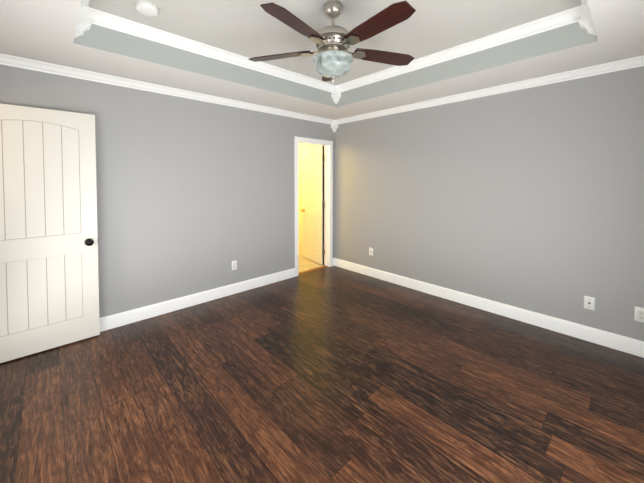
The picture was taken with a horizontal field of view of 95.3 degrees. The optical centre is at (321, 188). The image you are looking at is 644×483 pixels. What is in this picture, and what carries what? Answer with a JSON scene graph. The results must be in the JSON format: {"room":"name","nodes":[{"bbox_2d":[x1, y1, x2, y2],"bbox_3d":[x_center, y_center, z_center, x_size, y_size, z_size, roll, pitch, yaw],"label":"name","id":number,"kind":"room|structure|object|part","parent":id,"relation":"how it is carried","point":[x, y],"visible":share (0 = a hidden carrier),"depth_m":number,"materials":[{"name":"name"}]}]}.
{"room":"empty bedroom","nodes":[
{"label":"empty bedroom","id":0,"kind":"room"},
{"bbox_2d":[0,64,333,317],"bbox_3d":[-1.355,-0.051,3.571,4.170,2.792,0.120,-2,2,-43],"label":"wall","id":1,"kind":"structure","parent":0,"point":[195,196],"depth_m":3.26,"materials":[{"name":"grey paint"}]},
{"bbox_2d":[0,103,99,362],"bbox_3d":[-2.373,0.351,2.438,0.816,2.030,0.151,-2,2,-43],"label":"entry door","id":2,"kind":"structure","parent":1,"relation":"in","point":[49,289],"depth_m":2.47,"materials":[{"name":"white wood"}]},
{"bbox_2d":[0,53,335,124],"bbox_3d":[-1.246,-1.056,3.513,4.050,0.066,0.072,-2,2,-43],"label":"crown molding","id":3,"kind":"structure","parent":1,"relation":"attached to","point":[50,68],"depth_m":2.94,"materials":[{"name":"white wood"}]},
{"bbox_2d":[99,268,294,331],"bbox_3d":[-1.575,1.288,3.312,3.202,0.130,0.014,-2,2,-43],"label":"baseboard","id":4,"kind":"structure","parent":1,"relation":"attached to","point":[131,316],"depth_m":3.34,"materials":[{"name":"white wood"}]},
{"bbox_2d":[232,260,236,269],"bbox_3d":[-1.115,0.976,3.736,0.072,0.117,0.009,-2,2,-43],"label":"electrical outlet","id":5,"kind":"object","parent":1,"relation":"attached to","point":[234,265],"visible":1,"depth_m":3.73,"materials":[{"name":"white plastic"}]},
{"bbox_2d":[301,146,324,264],"bbox_3d":[-0.176,0.278,5.202,0.105,2.018,0.710,-1,2,-34],"label":"bathroom door","id":6,"kind":"structure","parent":1,"relation":"in","point":[312,204],"depth_m":5.19,"materials":[{"name":"white"}]},
{"bbox_3d":[0.038,0.286,4.947,0.030,2.016,0.044,-2,2,-43],"label":"bathroom door hinge","id":7,"kind":"part","parent":6,"relation":"part of","materials":[{"name":"white wood"}]},
{"bbox_2d":[294,136,332,276],"bbox_3d":[-0.156,0.264,4.692,0.796,2.098,0.136,-2,2,-43],"label":"trim","id":8,"kind":"structure","parent":1,"relation":"attached to","point":[328,201],"depth_m":4.88,"materials":[{"name":"white wood"}]},
{"bbox_2d":[0,255,643,482],"bbox_3d":[-0.920,1.418,2.445,5.370,0.080,5.940,-2,2,-43],"label":"floor","id":9,"kind":"structure","parent":0,"point":[333,374],"depth_m":1.96,"materials":[{"name":"brown wood"}]},
{"bbox_2d":[299,265,327,273],"bbox_3d":[-0.166,1.309,4.733,0.660,0.007,0.075,-2,2,-43],"label":"threshold","id":10,"kind":"object","parent":9,"relation":"on","point":[309,270],"depth_m":4.74,"materials":[{"name":"brown wood"}]},
{"bbox_2d":[0,0,643,119],"bbox_3d":[0.076,-1.227,2.095,4.290,0.357,4.180,-2,2,-43],"label":"ceiling","id":11,"kind":"structure","parent":0,"point":[41,30],"depth_m":2.41,"materials":[{"name":"white paint"}]},
{"bbox_2d":[80,0,95,19],"bbox_3d":[-0.884,-1.240,1.196,0.080,0.078,2.400,-2,2,-43],"label":"crown molding","id":12,"kind":"structure","parent":11,"relation":"attached to","point":[84,3],"depth_m":2.07,"materials":[{"name":"white wood"}]},
{"bbox_2d":[135,1,158,16],"bbox_3d":[-1.251,-1.281,2.099,0.142,0.049,0.142,-2,2,-43],"label":"smoke detector","id":13,"kind":"object","parent":11,"relation":"attached to","point":[146,8],"visible":1,"depth_m":2.06,"materials":[{"name":"white plastic"}]},
{"bbox_2d":[90,10,335,92],"bbox_3d":[-0.775,-1.292,3.010,2.720,0.078,0.080,-2,2,-43],"label":"crown molding","id":14,"kind":"structure","parent":11,"relation":"attached to","point":[100,18],"depth_m":2.66,"materials":[{"name":"white wood"}]},
{"bbox_2d":[248,0,415,81],"bbox_3d":[0.090,-1.031,2.069,1.277,0.546,1.255,-2,2,-43],"label":"fan","id":15,"kind":"object","parent":11,"relation":"hanging from","point":[333,58],"visible":1,"depth_m":1.99,"materials":[{"name":"brown wood"}]},
{"bbox_2d":[74,4,595,132],"bbox_3d":[0.076,-1.082,2.100,4.050,0.447,3.940,-2,2,-43],"label":"block","id":16,"kind":"object","parent":11,"relation":"attached to","point":[585,22],"visible":0.77,"depth_m":2.09,"materials":[{"name":"white wood"}]},
{"bbox_2d":[337,8,577,91],"bbox_3d":[1.043,-1.292,2.999,0.080,0.078,2.400,-2,2,-43],"label":"crown molding","id":17,"kind":"structure","parent":11,"relation":"attached to","point":[531,28],"depth_m":2.64,"materials":[{"name":"white wood"}]},
{"bbox_2d":[574,0,587,19],"bbox_3d":[0.940,-1.240,1.178,2.720,0.078,0.080,-2,2,-43],"label":"crown molding","id":18,"kind":"structure","parent":11,"relation":"attached to","point":[584,2],"depth_m":2.11,"materials":[{"name":"white wood"}]},
{"bbox_2d":[298,66,643,340],"bbox_3d":[0.956,-0.070,4.240,0.120,2.792,6.060,-2,2,-43],"label":"wall","id":19,"kind":"structure","parent":0,"point":[531,199],"depth_m":3.05,"materials":[{"name":"grey paint"}]},
{"bbox_2d":[369,247,372,255],"bbox_3d":[0.737,0.947,4.409,0.008,0.117,0.072,-2,2,-43],"label":"outlet","id":20,"kind":"object","parent":19,"relation":"attached to","point":[371,251],"visible":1,"depth_m":4.40,"materials":[{"name":"white plastic"}]},
{"bbox_2d":[333,258,643,357],"bbox_3d":[1.530,1.281,3.556,0.030,0.130,3.900,-2,2,-43],"label":"baseboard","id":21,"kind":"structure","parent":19,"relation":"attached to","point":[632,346],"depth_m":3.05,"materials":[{"name":"white wood"}]},
{"bbox_2d":[336,55,643,124],"bbox_3d":[1.525,-1.054,3.464,0.072,0.066,3.750,-2,2,-43],"label":"crown molding","id":22,"kind":"structure","parent":19,"relation":"attached to","point":[634,62],"depth_m":2.98,"materials":[{"name":"white wood"}]},
{"bbox_2d":[584,296,594,310],"bbox_3d":[2.400,1.027,2.634,0.008,0.117,0.072,-2,2,-43],"label":"outlet","id":23,"kind":"object","parent":19,"relation":"attached to","point":[589,303],"visible":1,"depth_m":2.63,"materials":[{"name":"white plastic"}]},
{"bbox_2d":[634,306,643,321],"bbox_3d":[2.614,1.034,2.404,0.009,0.117,0.072,-2,2,-43],"label":"duplex electrical outlet","id":24,"kind":"object","parent":19,"relation":"attached to","point":[639,314],"visible":1,"depth_m":2.41,"materials":[{"name":"white plastic"}]}
]}

